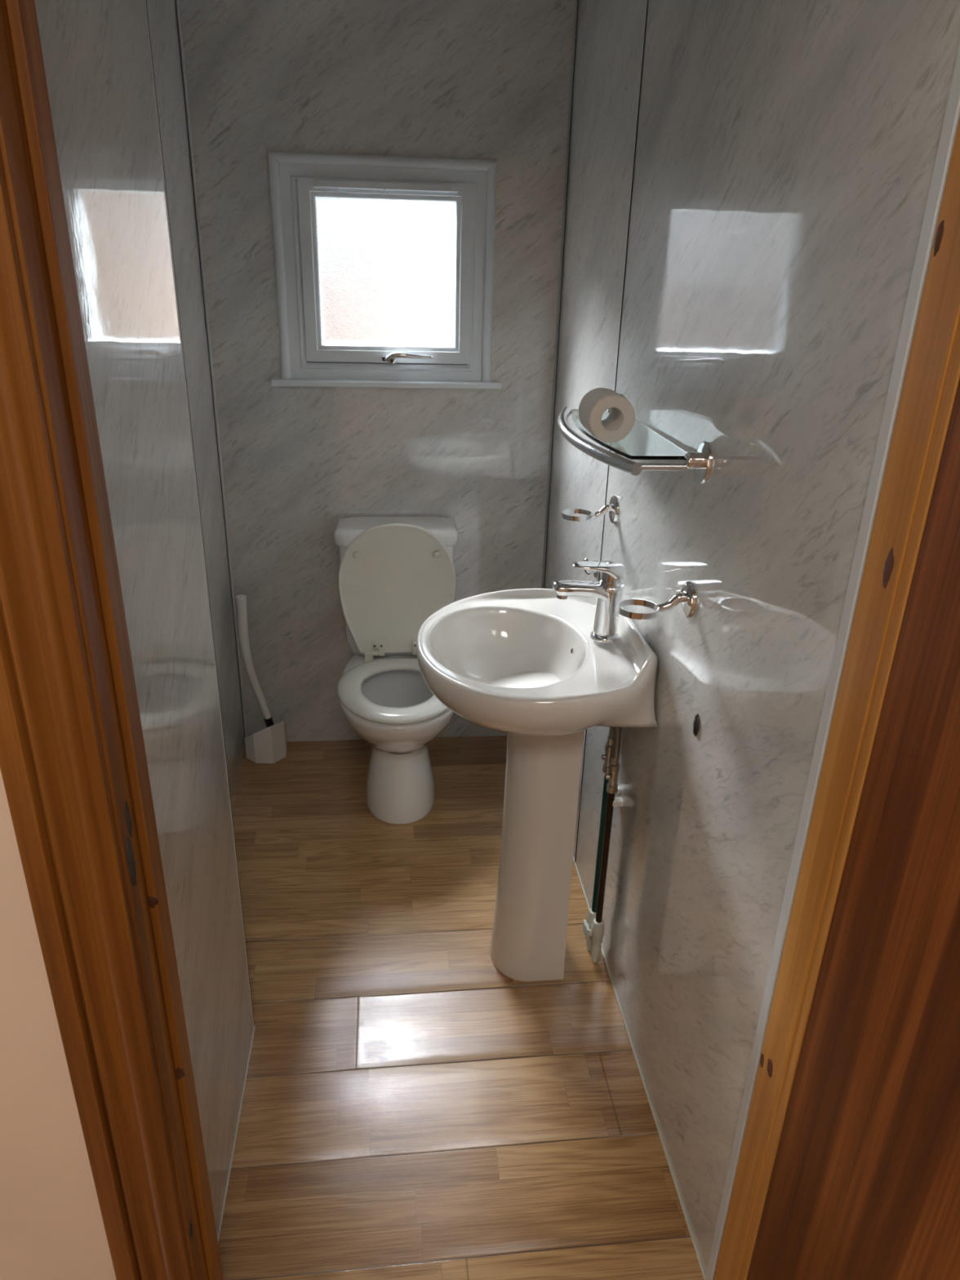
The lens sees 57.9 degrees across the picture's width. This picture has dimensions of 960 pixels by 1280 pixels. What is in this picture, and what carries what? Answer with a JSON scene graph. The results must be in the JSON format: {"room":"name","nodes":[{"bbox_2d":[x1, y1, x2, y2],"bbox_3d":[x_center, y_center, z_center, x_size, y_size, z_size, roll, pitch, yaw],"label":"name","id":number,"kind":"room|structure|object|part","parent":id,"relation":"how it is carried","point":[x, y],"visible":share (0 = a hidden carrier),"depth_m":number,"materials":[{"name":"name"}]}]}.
{"room":"bathroom","nodes":[
{"label":"bathroom","id":0,"kind":"room"},
{"bbox_2d":[0,768,115,1279],"bbox_3d":[-1.139,0.026,0.772,1.511,2.380,0.092,-1,24,-6],"label":"wall","id":1,"kind":"structure","parent":0,"point":[52,1228],"depth_m":1.03,"materials":[{"name":"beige paint"}]},
{"bbox_2d":[34,0,253,1236],"bbox_3d":[-0.586,-0.078,1.172,0.296,2.280,0.585,-1,24,-6],"label":"wall","id":2,"kind":"structure","parent":0,"point":[96,53],"depth_m":1.18,"materials":[{"name":"plastic"}]},
{"bbox_2d":[144,0,254,1026],"bbox_3d":[-0.467,-0.195,1.449,0.001,2.280,0.003,-1,24,-6],"label":"trim","id":3,"kind":"structure","parent":2,"relation":"attached to","point":[144,0],"depth_m":1.40,"materials":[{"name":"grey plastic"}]},
{"bbox_2d":[217,1025,255,1243],"bbox_3d":[-0.466,0.965,1.638,0.003,0.003,0.590,-1,24,-6],"label":"trim","id":4,"kind":"structure","parent":2,"relation":"attached to","point":[239,1113],"depth_m":1.66,"materials":[{"name":"grey plastic"}]},
{"bbox_2d":[146,0,244,795],"bbox_3d":[-0.773,-0.440,1.994,0.100,2.280,1.240,-1,24,-6],"label":"wall","id":5,"kind":"structure","parent":0,"point":[162,14],"depth_m":2.34,"materials":[{"name":"stone"}]},
{"bbox_2d":[178,0,574,742],"bbox_3d":[-0.283,-0.714,2.656,1.217,2.380,0.090,-1,24,-6],"label":"wall","id":6,"kind":"structure","parent":0,"point":[460,79],"depth_m":2.50,"materials":[{"name":"plastic"}]},
{"bbox_2d":[175,0,247,737],"bbox_3d":[-0.780,-0.686,2.561,0.008,2.280,0.008,-1,24,-6],"label":"trim","id":7,"kind":"structure","parent":6,"relation":"attached to","point":[177,1],"depth_m":2.48,"materials":[{"name":"grey plastic"}]},
{"bbox_2d":[267,151,501,389],"bbox_3d":[-0.269,-1.042,2.489,0.674,0.603,0.133,-1,24,-6],"label":"window","id":8,"kind":"structure","parent":6,"relation":"in","point":[384,264],"depth_m":2.46,"materials":[{"name":"white plastic"}]},
{"bbox_3d":[-0.560,-1.036,2.435,0.026,0.584,0.026,-1,24,-6],"label":"architrave","id":9,"kind":"part","parent":8,"relation":"part of","materials":[{"name":"white plastic"}]},
{"bbox_3d":[-0.260,-1.297,2.353,0.614,0.026,0.026,-1,24,-6],"label":"architrave","id":10,"kind":"part","parent":8,"relation":"part of","materials":[{"name":"white plastic"}]},
{"bbox_3d":[-0.265,-1.048,2.491,0.480,0.478,0.068,-1,24,-6],"label":"sash","id":11,"kind":"part","parent":8,"relation":"part of","materials":[{"name":"white plastic"}]},
{"bbox_3d":[-0.273,-0.758,2.571,0.674,0.018,0.036,-1,24,-6],"label":"sill","id":12,"kind":"part","parent":8,"relation":"part of","materials":[{"name":"white plastic"}]},
{"bbox_3d":[-0.263,-1.041,2.476,0.392,0.390,0.006,-1,24,-6],"label":"glass pane","id":13,"kind":"part","parent":8,"relation":"part of","materials":[{"name":"white glass"}]},
{"bbox_3d":[-0.258,-0.820,2.541,0.029,0.029,0.024,-1,24,-6],"label":"handle","id":14,"kind":"part","parent":8,"relation":"part of","materials":[{"name":"silver metal"}]},
{"bbox_3d":[-0.207,-0.823,2.527,0.140,0.026,0.018,0,23,-3],"label":"lever","id":15,"kind":"part","parent":8,"relation":"part of","materials":[{"name":"silver metal"}]},
{"bbox_3d":[0.026,-1.045,2.494,0.026,0.584,0.026,-1,24,-6],"label":"architrave","id":16,"kind":"part","parent":8,"relation":"part of","materials":[{"name":"white plastic"}]},
{"bbox_2d":[541,0,578,588],"bbox_3d":[0.224,-0.702,2.662,0.008,2.280,0.008,-1,24,-6],"label":"trim","id":17,"kind":"structure","parent":6,"relation":"attached to","point":[575,1],"depth_m":2.51,"materials":[{"name":"grey plastic"}]},
{"bbox_2d":[217,735,703,1279],"bbox_3d":[-0.206,0.753,2.143,1.060,0.004,2.078,-1,24,-6],"label":"floor","id":18,"kind":"structure","parent":0,"point":[413,1108],"depth_m":1.81,"materials":[{"name":"brown wood"}]},
{"bbox_2d":[244,720,287,764],"bbox_3d":[-0.721,0.323,2.921,0.132,0.144,0.127,-1,24,-6],"label":"toilet brush holder","id":19,"kind":"object","parent":18,"relation":"on","point":[268,744],"visible":1,"depth_m":2.88,"materials":[{"name":"white plastic"}]},
{"bbox_2d":[235,594,274,727],"bbox_3d":[-0.716,0.117,2.826,0.108,0.566,0.061,-1,24,-6],"label":"toilet brush","id":20,"kind":"object","parent":19,"relation":"in","point":[241,599],"visible":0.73,"depth_m":2.77,"materials":[{"name":"white plastic"}]},
{"bbox_2d":[333,515,458,824],"bbox_3d":[-0.245,0.090,2.617,0.373,0.840,0.627,-1,24,-6],"label":"toilet","id":21,"kind":"object","parent":18,"relation":"on","point":[395,572],"visible":0.84,"depth_m":2.61,"materials":[{"name":"white ceramic"}]},
{"bbox_3d":[-0.234,0.139,2.517,0.362,0.021,0.402,-1,24,-6],"label":"seat","id":22,"kind":"part","parent":21,"relation":"part of","materials":[{"name":"beige plastic"}]},
{"bbox_3d":[-0.257,-0.336,2.668,0.373,0.050,0.193,-1,24,-6],"label":"cistern lid","id":23,"kind":"part","parent":21,"relation":"part of","materials":[{"name":"white ceramic"}]},
{"bbox_3d":[-0.249,0.297,2.692,0.352,0.398,0.598,-1,24,-6],"label":"bowl","id":24,"kind":"part","parent":21,"relation":"part of","materials":[{"name":"white ceramic"}]},
{"bbox_3d":[-0.251,-0.153,2.639,0.355,0.412,0.034,-1,24,-6],"label":"lid","id":25,"kind":"part","parent":21,"relation":"part of","materials":[{"name":"beige plastic"}]},
{"bbox_2d":[489,729,584,981],"bbox_3d":[0.115,0.447,1.995,0.166,0.698,0.194,-1,24,-6],"label":"pedestal","id":26,"kind":"object","parent":18,"relation":"on","point":[528,940],"visible":0.71,"depth_m":1.93,"materials":[{"name":"white ceramic"}]},
{"bbox_2d":[415,588,658,735],"bbox_3d":[0.093,0.038,1.836,0.456,0.183,0.586,-1,24,-6],"label":"basin","id":27,"kind":"object","parent":26,"relation":"on","point":[522,661],"visible":0.93,"depth_m":1.80,"materials":[{"name":"white ceramic"}]},
{"bbox_2d":[552,560,625,643],"bbox_3d":[0.221,-0.080,1.785,0.147,0.162,0.061,-1,24,-6],"label":"mixer tap","id":28,"kind":"object","parent":27,"relation":"on","point":[608,592],"visible":1,"depth_m":1.76,"materials":[{"name":"silver metal"}]},
{"bbox_3d":[0.211,-0.094,1.778,0.126,0.054,0.050,-1,24,-6],"label":"spout","id":29,"kind":"part","parent":28,"relation":"part of","materials":[{"name":"silver metal"}]},
{"bbox_3d":[0.239,-0.137,1.762,0.107,0.039,0.052,-1,24,-6],"label":"lever","id":30,"kind":"part","parent":28,"relation":"part of","materials":[{"name":"silver metal"}]},
{"bbox_2d":[544,0,959,1275],"bbox_3d":[0.367,-0.340,1.837,0.100,2.280,1.830,-1,24,-6],"label":"wall","id":31,"kind":"structure","parent":0,"point":[786,150],"depth_m":1.33,"materials":[{"name":"stone"}]},
{"bbox_2d":[561,495,618,523],"bbox_3d":[0.245,-0.293,1.952,0.122,0.063,0.070,-1,24,-6],"label":"holder","id":32,"kind":"object","parent":31,"relation":"attached to","point":[612,508],"visible":1,"depth_m":1.95,"materials":[{"name":"silver metal"}]},
{"bbox_3d":[0.274,-0.290,1.957,0.048,0.033,0.017,-1,24,-6],"label":"arm","id":33,"kind":"part","parent":32,"relation":"part of","materials":[{"name":"silver metal"}]},
{"bbox_3d":[0.300,-0.294,1.958,0.010,0.063,0.063,-1,24,-6],"label":"wall plate","id":34,"kind":"part","parent":32,"relation":"part of","materials":[{"name":"silver metal"}]},
{"bbox_2d":[582,557,598,577],"bbox_3d":[0.271,-0.178,2.134,0.038,0.052,0.034,-1,24,-6],"label":"wall hook","id":35,"kind":"object","parent":31,"relation":"attached to","point":[595,574],"visible":0.3,"depth_m":2.13,"materials":[{"name":"silver metal"}]},
{"bbox_3d":[0.263,-0.192,2.127,0.021,0.021,0.021,-1,24,-6],"label":"knob","id":36,"kind":"part","parent":35,"relation":"part of","materials":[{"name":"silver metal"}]},
{"bbox_3d":[0.270,-0.174,2.135,0.030,0.028,0.015,-1,24,-6],"label":"stem","id":37,"kind":"part","parent":35,"relation":"part of","materials":[{"name":"silver metal"}]},
{"bbox_3d":[0.286,-0.170,2.139,0.007,0.034,0.034,-1,24,-6],"label":"plate","id":38,"kind":"part","parent":35,"relation":"part of","materials":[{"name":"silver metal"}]},
{"bbox_2d":[582,726,619,951],"bbox_3d":[0.280,0.414,1.999,0.065,0.760,0.049,-1,24,-6],"label":"pipe","id":39,"kind":"object","parent":31,"relation":"attached to","point":[609,745],"visible":0.46,"depth_m":2.01,"materials":[{"name":"grey plastic"}]},
{"bbox_3d":[0.255,0.696,2.106,0.007,0.028,0.024,-1,24,-6],"label":"valve lever","id":40,"kind":"part","parent":39,"relation":"part of","materials":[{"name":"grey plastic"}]},
{"bbox_2d":[585,727,623,962],"bbox_3d":[0.283,0.430,1.967,0.070,0.758,0.033,6,24,11],"label":"pipe","id":41,"kind":"object","parent":31,"relation":"attached to","point":[596,932],"visible":0.73,"depth_m":1.97,"materials":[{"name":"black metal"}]},
{"bbox_3d":[0.258,0.702,2.091,0.007,0.028,0.024,-1,24,-6],"label":"valve lever","id":42,"kind":"part","parent":41,"relation":"part of","materials":[{"name":"grey plastic"}]},
{"bbox_2d":[574,0,648,862],"bbox_3d":[0.299,-0.415,2.005,0.005,2.280,0.003,-1,24,-6],"label":"trim","id":43,"kind":"structure","parent":31,"relation":"attached to","point":[647,0],"depth_m":1.85,"materials":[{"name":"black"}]},
{"bbox_2d":[557,394,712,484],"bbox_3d":[0.247,-0.391,1.633,0.178,0.067,0.599,-1,24,-6],"label":"glass shelf","id":44,"kind":"object","parent":31,"relation":"attached to","point":[642,442],"visible":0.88,"depth_m":1.45,"materials":[{"name":"silver metal"}]},
{"bbox_3d":[0.194,-0.384,1.630,0.070,0.021,0.581,-1,24,-6],"label":"gallery rail","id":45,"kind":"part","parent":44,"relation":"part of","materials":[{"name":"silver metal"}]},
{"bbox_2d":[577,387,635,442],"bbox_3d":[0.222,-0.398,1.532,0.082,0.082,0.097,-1,24,-6],"label":"toilet roll","id":46,"kind":"object","parent":44,"relation":"on","point":[620,422],"visible":1,"depth_m":1.50,"materials":[{"name":"white paper"}]},
{"bbox_3d":[0.258,-0.393,1.633,0.133,0.006,0.486,-1,24,-6],"label":"glass panel","id":47,"kind":"part","parent":44,"relation":"part of","materials":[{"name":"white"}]},
{"bbox_3d":[0.292,-0.278,1.391,0.100,0.013,0.013,-1,24,-6],"label":"arm","id":48,"kind":"part","parent":44,"relation":"part of","materials":[{"name":"silver metal"}]},
{"bbox_2d":[573,855,705,1279],"bbox_3d":[0.286,0.704,2.285,0.004,0.004,1.830,-1,24,-6],"label":"trim","id":49,"kind":"structure","parent":31,"relation":"attached to","point":[577,871],"depth_m":1.74,"materials":[{"name":"grey plastic"}]},
{"bbox_2d":[617,581,696,619],"bbox_3d":[0.296,-0.068,1.472,0.124,0.063,0.070,-1,24,-6],"label":"holder","id":50,"kind":"object","parent":31,"relation":"attached to","point":[686,597],"visible":1,"depth_m":1.47,"materials":[{"name":"silver metal"}]},
{"bbox_3d":[0.325,-0.064,1.476,0.050,0.035,0.017,-1,24,-6],"label":"arm","id":51,"kind":"part","parent":50,"relation":"part of","materials":[{"name":"silver metal"}]},
{"bbox_3d":[0.352,-0.069,1.477,0.010,0.063,0.063,-1,24,-6],"label":"wall plate","id":52,"kind":"part","parent":50,"relation":"part of","materials":[{"name":"silver metal"}]},
{"bbox_2d":[693,713,699,736],"bbox_3d":[0.362,0.143,1.452,0.010,0.043,0.018,-1,24,-6],"label":"fixing remnant","id":53,"kind":"object","parent":31,"relation":"attached to","point":[696,721],"visible":1,"depth_m":1.45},
{"bbox_3d":[0.054,-0.924,0.486,0.836,0.350,0.092,-1,24,-6],"label":"wall","id":54,"kind":"structure","parent":0,"visible":0},
{"bbox_2d":[0,0,959,1279],"bbox_3d":[-0.011,0.139,0.936,0.908,2.100,0.122,-1,24,-6],"label":"door frame","id":55,"kind":"structure","parent":54,"relation":"in","point":[73,766],"depth_m":0.86,"materials":[{"name":"brown wood"}]},
{"bbox_3d":[-0.409,0.165,0.849,0.090,2.100,0.022,-1,24,-6],"label":"architrave","id":56,"kind":"part","parent":55,"relation":"part of","materials":[{"name":"brown wood"}]},
{"bbox_2d":[746,378,959,1279],"bbox_3d":[0.494,0.349,0.621,0.038,1.979,0.760,-2,24,-9],"label":"door","id":57,"kind":"structure","parent":55,"relation":"attached to","point":[864,1183],"depth_m":0.89,"materials":[{"name":"brown wood"}]},
{"bbox_2d":[705,42,959,1279],"bbox_3d":[0.406,0.148,1.042,0.007,2.020,0.019,-1,24,-6],"label":"trim","id":58,"kind":"structure","parent":54,"relation":"attached to","point":[952,115],"depth_m":0.95,"materials":[{"name":"grey plastic"}]}
]}

